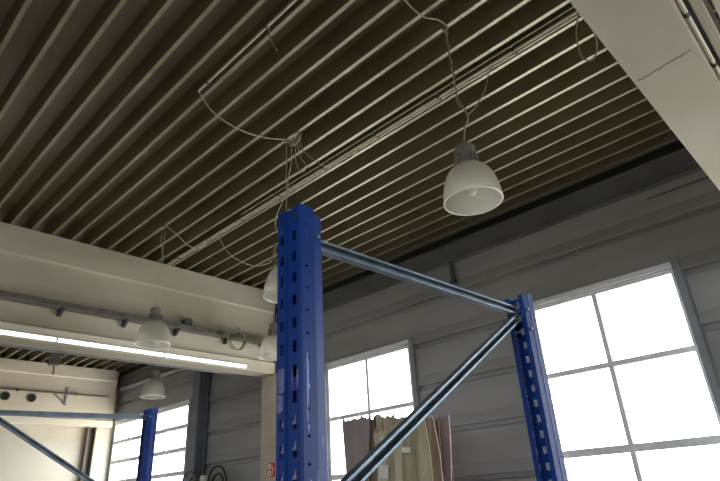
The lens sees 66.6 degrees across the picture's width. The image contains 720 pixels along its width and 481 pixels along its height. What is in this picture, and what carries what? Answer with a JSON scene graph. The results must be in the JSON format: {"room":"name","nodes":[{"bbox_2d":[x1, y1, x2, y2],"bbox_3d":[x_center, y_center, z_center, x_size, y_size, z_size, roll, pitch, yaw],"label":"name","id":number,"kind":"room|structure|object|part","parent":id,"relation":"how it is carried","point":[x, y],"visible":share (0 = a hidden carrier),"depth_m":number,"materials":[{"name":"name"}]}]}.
{"room":"warehouse","nodes":[
{"label":"warehouse","id":0,"kind":"room"},
{"bbox_2d":[0,353,121,480],"bbox_3d":[-11.824,3.708,8.643,0.300,5.170,15.580,-25,-33,38],"label":"wall","id":1,"kind":"structure","parent":0,"point":[19,460],"depth_m":12.95,"materials":[{"name":"paint"}]},
{"bbox_2d":[0,0,719,371],"bbox_3d":[-3.807,-2.266,3.026,22.650,0.290,16.080,-25,-33,38],"label":"ceiling","id":2,"kind":"structure","parent":0,"point":[109,139],"depth_m":5.53,"materials":[{"name":"paint"}]},
{"bbox_2d":[48,353,61,374],"bbox_3d":[-6.160,2.307,11.105,0.180,0.827,0.180,-25,-33,38],"label":"sensor box","id":3,"kind":"object","parent":2,"relation":"hanging from","point":[54,360],"visible":0.85,"depth_m":10.99,"materials":[{"name":"grey plastic"}]},
{"bbox_2d":[0,358,118,427],"bbox_3d":[-11.659,2.078,9.223,0.290,1.410,15.100,-25,-33,38],"label":"concrete beam","id":4,"kind":"structure","parent":2,"relation":"attached to","point":[21,374],"depth_m":13.23,"materials":[{"name":"paint"}]},
{"bbox_2d":[0,391,9,399],"bbox_3d":[-8.061,3.529,12.460,0.020,0.200,0.200,-25,-33,38],"label":"wall vent","id":5,"kind":"object","parent":4,"relation":"attached to","point":[5,395],"visible":1,"depth_m":12.46,"materials":[{"name":"black plastic"}]},
{"bbox_2d":[27,393,35,401],"bbox_3d":[-7.678,3.678,12.825,0.020,0.200,0.200,-25,-33,38],"label":"wall vent","id":6,"kind":"object","parent":4,"relation":"attached to","point":[31,397],"visible":1,"depth_m":12.83,"materials":[{"name":"black plastic"}]},
{"bbox_2d":[0,387,108,397],"bbox_3d":[-9.197,2.937,11.409,0.085,0.060,7.900,-25,-33,38],"label":"pipe","id":7,"kind":"object","parent":4,"relation":"attached to","point":[17,389],"visible":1,"depth_m":13.12,"materials":[{"name":"grey metal"}]},
{"bbox_2d":[54,387,68,405],"bbox_3d":[-7.248,3.756,13.270,0.065,0.440,0.318,-25,-33,38],"label":"bracket","id":8,"kind":"object","parent":4,"relation":"attached to","point":[67,388],"visible":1,"depth_m":13.28,"materials":[{"name":"grey metal"}]},
{"bbox_2d":[0,222,274,376],"bbox_3d":[-6.678,-0.363,4.651,0.320,1.445,14.660,-25,-33,38],"label":"concrete beam","id":9,"kind":"structure","parent":2,"relation":"attached to","point":[32,262],"depth_m":7.65,"materials":[{"name":"paint"}]},
{"bbox_2d":[0,329,56,341],"bbox_3d":[-4.282,1.041,6.360,0.062,0.062,1.430,-25,-33,38],"label":"tube light","id":10,"kind":"object","parent":9,"relation":"attached to","point":[2,332],"visible":1,"depth_m":6.61,"materials":[{"name":"white glass"}]},
{"bbox_2d":[56,337,164,356],"bbox_3d":[-3.281,1.429,7.312,0.062,0.062,1.430,-25,-33,38],"label":"tube light","id":11,"kind":"object","parent":9,"relation":"attached to","point":[59,340],"visible":1,"depth_m":7.26,"materials":[{"name":"white glass"}]},
{"bbox_2d":[0,344,231,374],"bbox_3d":[-4.231,1.287,7.088,0.322,0.184,6.200,-25,-33,38],"label":"pipe","id":12,"kind":"object","parent":9,"relation":"hanging from","point":[4,345],"visible":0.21,"depth_m":7.82,"materials":[{"name":"grey metal"}]},
{"bbox_2d":[0,290,263,345],"bbox_3d":[-3.416,1.033,7.389,0.160,0.155,5.600,-25,-33,38],"label":"cable tray","id":13,"kind":"object","parent":9,"relation":"attached to","point":[61,306],"visible":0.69,"depth_m":7.39,"materials":[{"name":"grey metal"}]},
{"bbox_2d":[226,327,246,350],"bbox_3d":[-1.926,1.536,8.572,0.111,0.389,0.355,-25,-33,38],"label":"cable coil","id":14,"kind":"object","parent":13,"relation":"hanging from","point":[238,330],"visible":1,"depth_m":8.56,"materials":[{"name":"grey"}]},
{"bbox_2d":[181,317,192,324],"bbox_3d":[-2.605,1.233,8.264,0.110,0.124,0.124,-25,-33,38],"label":"junction box","id":15,"kind":"object","parent":9,"relation":"attached to","point":[188,321],"visible":0.77,"depth_m":8.23,"materials":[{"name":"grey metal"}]},
{"bbox_2d":[164,353,246,368],"bbox_3d":[-2.294,1.811,8.251,0.062,0.062,1.390,-25,-33,38],"label":"tube light","id":16,"kind":"object","parent":9,"relation":"attached to","point":[167,355],"visible":1,"depth_m":8.20,"materials":[{"name":"white glass"}]},
{"bbox_2d":[134,224,170,348],"bbox_3d":[-2.515,0.520,6.877,0.406,1.603,0.406,15,-31,-34],"label":"lamp","id":17,"kind":"object","parent":2,"relation":"hanging from","point":[153,334],"visible":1,"depth_m":6.54,"materials":[{"name":"white glass"}]},
{"bbox_3d":[-2.478,1.119,6.595,0.401,0.270,0.401,-25,-33,38],"label":"lamp shade","id":18,"kind":"part","parent":17,"relation":"part of","materials":[{"name":"glass"}]},
{"bbox_3d":[-2.527,0.297,6.981,0.013,1.112,0.010,-25,-33,38],"label":"hanging cord","id":19,"kind":"part","parent":17,"relation":"part of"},
{"bbox_2d":[140,368,164,398],"bbox_3d":[-3.554,1.911,9.639,0.406,1.648,0.406,1,-26,-10],"label":"lamp","id":20,"kind":"object","parent":2,"relation":"hanging from","point":[154,388],"visible":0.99,"depth_m":9.27,"materials":[{"name":"white plastic"}]},
{"bbox_3d":[-3.516,2.530,9.347,0.401,0.270,0.401,-25,-33,38],"label":"lamp shade","id":21,"kind":"part","parent":20,"relation":"part of","materials":[{"name":"plastic"}]},
{"bbox_2d":[197,0,296,91],"bbox_3d":[-0.336,-1.859,3.951,3.100,0.039,0.030,-25,-33,38],"label":"conduit pipe","id":22,"kind":"object","parent":2,"relation":"attached to","point":[207,82],"visible":1,"depth_m":4.43,"materials":[{"name":"grey metal"}]},
{"bbox_2d":[198,92,286,139],"bbox_3d":[-1.092,-1.109,5.224,0.032,0.206,1.060,-24,-32,36],"label":"cable","id":23,"kind":"object","parent":22,"relation":"hanging from","point":[198,92],"visible":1,"depth_m":5.10,"materials":[{"name":"grey plastic"}]},
{"bbox_2d":[268,26,277,50],"bbox_3d":[-0.663,-1.533,4.158,0.015,0.348,0.131,18,-33,-38],"label":"cable","id":24,"kind":"object","parent":22,"relation":"hanging from","point":[268,26],"visible":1,"depth_m":4.17,"materials":[{"name":"grey plastic"}]},
{"bbox_2d":[258,244,276,360],"bbox_3d":[-1.181,0.800,7.597,0.406,1.643,0.406,12,-29,-30],"label":"lamp","id":25,"kind":"object","parent":2,"relation":"hanging from","point":[268,348],"visible":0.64,"depth_m":7.24,"materials":[{"name":"white plastic"}]},
{"bbox_3d":[-1.143,1.417,7.306,0.401,0.270,0.401,-25,-33,38],"label":"lamp shade","id":26,"kind":"part","parent":25,"relation":"part of","materials":[{"name":"plastic"}]},
{"bbox_3d":[-1.193,0.578,7.700,0.013,1.152,0.010,-25,-33,38],"label":"hanging cord","id":27,"kind":"part","parent":25,"relation":"part of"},
{"bbox_2d":[263,139,287,303],"bbox_3d":[-0.715,-0.268,5.306,0.406,1.718,0.406,12,-29,-30],"label":"lamp","id":28,"kind":"object","parent":2,"relation":"hanging from","point":[270,288],"visible":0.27,"depth_m":4.92,"materials":[{"name":"white plastic"}]},
{"bbox_3d":[-0.675,0.384,4.999,0.401,0.270,0.401,-25,-33,38],"label":"lamp shade","id":29,"kind":"part","parent":28,"relation":"part of","materials":[{"name":"plastic"}]},
{"bbox_3d":[-0.727,-0.490,5.410,0.013,1.227,0.010,-25,-33,38],"label":"hanging cord","id":30,"kind":"part","parent":28,"relation":"part of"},
{"bbox_2d":[288,132,300,146],"bbox_3d":[-0.668,-1.010,5.552,0.211,0.161,0.044,-25,-33,38],"label":"cable tangle","id":31,"kind":"object","parent":2,"relation":"hanging from","point":[297,134],"visible":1,"depth_m":5.53,"materials":[{"name":"grey plastic"}]},
{"bbox_2d":[275,149,291,232],"bbox_3d":[-0.757,-0.441,5.421,0.266,0.983,0.010,-25,-33,38],"label":"cable","id":32,"kind":"object","parent":31,"relation":"hanging from","point":[291,149],"visible":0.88,"depth_m":5.41,"materials":[{"name":"grey plastic"}]},
{"bbox_2d":[295,143,305,171],"bbox_3d":[-0.587,-0.851,5.409,0.166,0.452,0.010,-25,-33,38],"label":"cable","id":33,"kind":"object","parent":31,"relation":"hanging from","point":[297,143],"visible":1,"depth_m":5.42,"materials":[{"name":"grey plastic"}]},
{"bbox_2d":[298,135,366,166],"bbox_3d":[-0.264,-0.892,5.536,0.722,0.370,0.036,3,-26,-14],"label":"cable","id":34,"kind":"object","parent":31,"relation":"hanging from","point":[298,135],"visible":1,"depth_m":5.48,"materials":[{"name":"grey plastic"}]},
{"bbox_2d":[166,10,577,264],"bbox_3d":[-0.490,-0.780,6.220,6.830,0.039,0.030,-25,-33,38],"label":"conduit pipe","id":35,"kind":"object","parent":2,"relation":"attached to","point":[513,50],"visible":0.98,"depth_m":5.41,"materials":[{"name":"grey metal"}]},
{"bbox_2d":[167,226,211,248],"bbox_3d":[-2.278,-0.019,7.326,0.620,0.254,0.019,12,-30,-30],"label":"cable","id":36,"kind":"object","parent":35,"relation":"hanging from","point":[167,226],"visible":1,"depth_m":7.28,"materials":[{"name":"grey plastic"}]},
{"bbox_2d":[169,13,579,265],"bbox_3d":[-0.462,-0.770,6.247,6.830,0.038,0.032,-25,-33,38],"label":"conduit pipe","id":37,"kind":"object","parent":2,"relation":"attached to","point":[574,16],"visible":0.94,"depth_m":5.43,"materials":[{"name":"grey metal"}]},
{"bbox_2d":[218,236,274,265],"bbox_3d":[-1.589,0.168,7.665,0.839,0.371,0.037,12,-29,-29],"label":"cable","id":38,"kind":"object","parent":37,"relation":"hanging from","point":[218,236],"visible":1,"depth_m":7.60,"materials":[{"name":"grey plastic"}]},
{"bbox_2d":[576,14,597,60],"bbox_3d":[1.748,-1.585,4.272,0.155,0.436,0.065,-25,-33,38],"label":"cable","id":39,"kind":"object","parent":37,"relation":"hanging from","point":[582,57],"visible":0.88,"depth_m":4.25,"materials":[{"name":"grey plastic"}]},
{"bbox_2d":[241,6,573,214],"bbox_3d":[0.193,-1.141,5.559,4.800,0.025,0.018,-25,-33,38],"label":"conduit pipe","id":40,"kind":"object","parent":2,"relation":"attached to","point":[509,45],"visible":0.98,"depth_m":5.17,"materials":[{"name":"grey metal"}]},
{"bbox_2d":[404,0,446,25],"bbox_3d":[0.484,-1.758,4.224,0.536,0.063,0.043,15,-31,-34],"label":"cable","id":41,"kind":"object","parent":2,"relation":"attached to","point":[417,12],"visible":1,"depth_m":4.23,"materials":[{"name":"grey plastic"}]},
{"bbox_2d":[442,26,503,215],"bbox_3d":[0.886,-0.930,4.233,0.402,1.613,0.853,-25,-33,38],"label":"lamp","id":42,"kind":"object","parent":2,"relation":"hanging from","point":[471,187],"visible":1,"depth_m":3.83,"materials":[{"name":"plastic"}]},
{"bbox_3d":[0.740,-1.224,4.166,0.080,1.123,0.012,-25,-33,38],"label":"hanging chain","id":43,"kind":"part","parent":42,"relation":"part of","materials":[{"name":"grey metal"}]},
{"bbox_3d":[0.764,-0.404,3.806,0.088,0.203,0.088,-25,-33,38],"label":"bulb","id":44,"kind":"part","parent":42,"relation":"part of","materials":[{"name":"white glass"}]},
{"bbox_3d":[0.765,-0.387,3.798,0.401,0.270,0.401,-25,-33,38],"label":"lamp shade","id":45,"kind":"part","parent":42,"relation":"part of","materials":[{"name":"plastic"}]},
{"bbox_2d":[569,0,719,189],"bbox_3d":[-1.532,-2.740,0.211,0.320,1.502,14.660,-25,-33,38],"label":"concrete beam","id":46,"kind":"structure","parent":2,"relation":"attached to","point":[652,41],"depth_m":2.77,"materials":[{"name":"paint"}]},
{"bbox_2d":[675,0,719,77],"bbox_3d":[1.906,-0.979,2.916,0.090,0.082,5.200,-25,-33,38],"label":"cable trunking","id":47,"kind":"object","parent":46,"relation":"attached to","point":[700,15],"visible":0.71,"depth_m":2.67,"materials":[{"name":"grey metal"}]},
{"bbox_2d":[676,0,719,78],"bbox_3d":[1.889,-0.916,2.908,0.033,0.030,5.200,-25,-33,38],"label":"pipe","id":48,"kind":"object","parent":46,"relation":"attached to","point":[686,13],"visible":0.99,"depth_m":2.67,"materials":[{"name":"grey metal"}]},
{"bbox_2d":[702,0,719,33],"bbox_3d":[1.902,-1.302,3.127,0.160,0.155,5.100,-25,-33,38],"label":"cable tray","id":49,"kind":"object","parent":46,"relation":"attached to","point":[706,2],"visible":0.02,"depth_m":3.17,"materials":[{"name":"grey metal"}]},
{"bbox_2d":[712,0,719,22],"bbox_3d":[1.879,-1.416,3.122,0.210,0.090,5.200,-25,-33,38],"label":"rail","id":50,"kind":"object","parent":46,"relation":"attached to","point":[716,3],"visible":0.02,"depth_m":3.17,"materials":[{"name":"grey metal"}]},
{"bbox_2d":[106,139,719,480],"bbox_3d":[1.623,2.096,6.967,22.650,5.170,0.156,-25,-33,38],"label":"wall","id":51,"kind":"structure","parent":0,"point":[490,441],"depth_m":7.05,"materials":[{"name":"paint"}]},
{"bbox_2d":[106,399,191,480],"bbox_3d":[-4.921,5.191,12.483,3.800,2.520,0.150,-25,-33,38],"label":"window","id":52,"kind":"structure","parent":51,"relation":"in","point":[114,442],"depth_m":12.36,"materials":[{"name":"paint"}]},
{"bbox_2d":[119,368,183,390],"bbox_3d":[-5.021,3.326,13.175,3.201,0.130,0.100,-25,-33,38],"label":"conduit","id":53,"kind":"object","parent":51,"relation":"attached to","point":[174,370],"visible":0.78,"depth_m":13.27,"materials":[{"name":"grey metal"}]},
{"bbox_2d":[324,338,421,480],"bbox_3d":[0.157,2.973,8.049,1.950,2.690,0.150,-25,-33,38],"label":"window","id":54,"kind":"structure","parent":51,"relation":"in","point":[411,348],"depth_m":8.44,"materials":[{"name":"paint"}]},
{"bbox_2d":[120,141,684,375],"bbox_3d":[1.463,-0.051,7.947,22.050,0.140,0.040,-25,-33,38],"label":"trim","id":55,"kind":"structure","parent":51,"relation":"attached to","point":[678,145],"depth_m":7.31,"materials":[{"name":"black metal"}]},
{"bbox_2d":[116,147,702,388],"bbox_3d":[1.443,0.126,7.827,22.050,0.280,0.110,-25,-33,38],"label":"beam","id":56,"kind":"structure","parent":51,"relation":"attached to","point":[677,164],"depth_m":7.16,"materials":[{"name":"metal"}]},
{"bbox_2d":[449,262,456,284],"bbox_3d":[1.308,0.462,7.806,0.100,0.330,0.035,-25,-33,38],"label":"wall bracket","id":57,"kind":"object","parent":51,"relation":"hanging from","point":[453,280],"visible":0.93,"depth_m":7.79,"materials":[{"name":"grey metal"}]},
{"bbox_2d":[516,256,719,480],"bbox_3d":[2.758,1.731,5.777,1.890,2.710,0.210,-25,-33,38],"label":"window","id":58,"kind":"structure","parent":51,"relation":"in","point":[700,345],"depth_m":5.76,"materials":[{"name":"paint"}]},
{"bbox_2d":[647,176,707,199],"bbox_3d":[4.137,-0.887,5.393,2.530,0.014,0.014,-25,-33,38],"label":"cable","id":59,"kind":"object","parent":51,"relation":"attached to","point":[707,176],"visible":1,"depth_m":5.97,"materials":[{"name":"grey plastic"}]},
{"bbox_3d":[-3.588,2.444,0.726,22.650,0.200,15.880,-25,-33,38],"label":"floor","id":60,"kind":"structure","parent":0,"visible":0},
{"bbox_2d":[0,407,158,480],"bbox_3d":[-1.704,1.992,2.867,0.140,2.232,1.155,-25,-33,38],"label":"frame","id":61,"kind":"object","parent":60,"relation":"on","point":[149,417],"visible":1,"depth_m":3.46,"materials":[{"name":"blue paint"}]},
{"bbox_3d":[-1.342,2.132,3.211,0.082,2.232,0.069,-25,-33,38],"label":"post","id":62,"kind":"part","parent":61,"relation":"part of","materials":[{"name":"blue metal"}]},
{"bbox_2d":[78,427,96,480],"bbox_3d":[-6.604,6.290,12.939,0.150,3.590,0.200,-25,-33,38],"label":"steel column","id":63,"kind":"structure","parent":60,"relation":"on","point":[90,435],"depth_m":13.47,"materials":[{"name":"brown metal"}]},
{"bbox_2d":[186,370,209,480],"bbox_3d":[-3.250,4.340,10.894,0.320,5.000,0.200,-25,-33,38],"label":"steel column","id":64,"kind":"structure","parent":60,"relation":"on","point":[201,381],"depth_m":11.11,"materials":[{"name":"grey metal"}]},
{"bbox_2d":[260,373,276,480],"bbox_3d":[-1.263,3.924,8.574,0.410,3.555,0.460,-25,-33,38],"label":"concrete column","id":65,"kind":"structure","parent":60,"relation":"on","point":[269,383],"depth_m":8.84,"materials":[{"name":"paint"}]},
{"bbox_2d":[267,462,275,476],"bbox_3d":[-1.372,3.550,8.488,0.200,0.200,0.009,-25,-33,38],"label":"fire extinguisher sign","id":66,"kind":"object","parent":65,"relation":"attached to","point":[271,467],"visible":1,"depth_m":8.48,"materials":[{"name":"red plastic"}]},
{"bbox_2d":[276,204,568,480],"bbox_3d":[0.276,1.068,1.169,0.140,2.236,1.155,-25,-32,37],"label":"frame","id":67,"kind":"object","parent":60,"relation":"on","point":[301,439],"visible":1,"depth_m":1.22,"materials":[{"name":"blue paint"}]},
{"bbox_3d":[-0.081,0.937,0.816,0.082,2.212,0.069,-25,-32,37],"label":"post","id":68,"kind":"part","parent":67,"relation":"part of","materials":[{"name":"blue metal"}]},
{"bbox_3d":[0.633,1.211,1.518,0.082,2.236,0.069,-25,-32,37],"label":"post","id":69,"kind":"part","parent":67,"relation":"part of","materials":[{"name":"blue metal"}]},
{"bbox_3d":[-2.810,5.441,9.718,1.600,1.960,0.480,-25,-33,38],"label":"shelf","id":70,"kind":"object","parent":60,"relation":"on","visible":0},
{"bbox_2d":[182,471,196,480],"bbox_3d":[-3.258,4.549,10.462,0.576,0.290,0.036,-25,-33,38],"label":"hose","id":71,"kind":"object","parent":70,"relation":"on","point":[192,472],"visible":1,"depth_m":10.47,"materials":[{"name":"grey rubber"}]},
{"bbox_2d":[200,475,207,480],"bbox_3d":[-2.869,4.439,10.120,0.150,0.200,0.130,-25,-33,38],"label":"canister","id":72,"kind":"object","parent":70,"relation":"on","point":[202,477],"visible":0.83,"depth_m":10.08,"materials":[{"name":"white plastic"}]},
{"bbox_2d":[207,465,226,480],"bbox_3d":[-2.573,4.215,9.878,0.636,0.320,0.036,-25,-33,38],"label":"hose","id":73,"kind":"object","parent":70,"relation":"on","point":[214,467],"visible":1,"depth_m":9.90,"materials":[{"name":"grey rubber"}]},
{"bbox_2d":[212,473,223,480],"bbox_3d":[-2.585,4.324,9.967,0.396,0.200,0.036,-25,-33,38],"label":"hose","id":74,"kind":"object","parent":70,"relation":"on","point":[220,474],"visible":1,"depth_m":9.96,"materials":[{"name":"grey rubber"}]},
{"bbox_3d":[0.642,4.112,5.214,1.560,0.144,0.980,-25,-33,38],"label":"pallet","id":75,"kind":"object","parent":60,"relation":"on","visible":0},
{"bbox_2d":[342,414,453,480],"bbox_3d":[0.464,2.966,5.628,1.243,2.299,0.725,-25,-33,38],"label":"curtain","id":76,"kind":"object","parent":75,"relation":"on","point":[424,454],"visible":0.78,"depth_m":5.67,"materials":[{"name":"beige fabric"}]}
]}

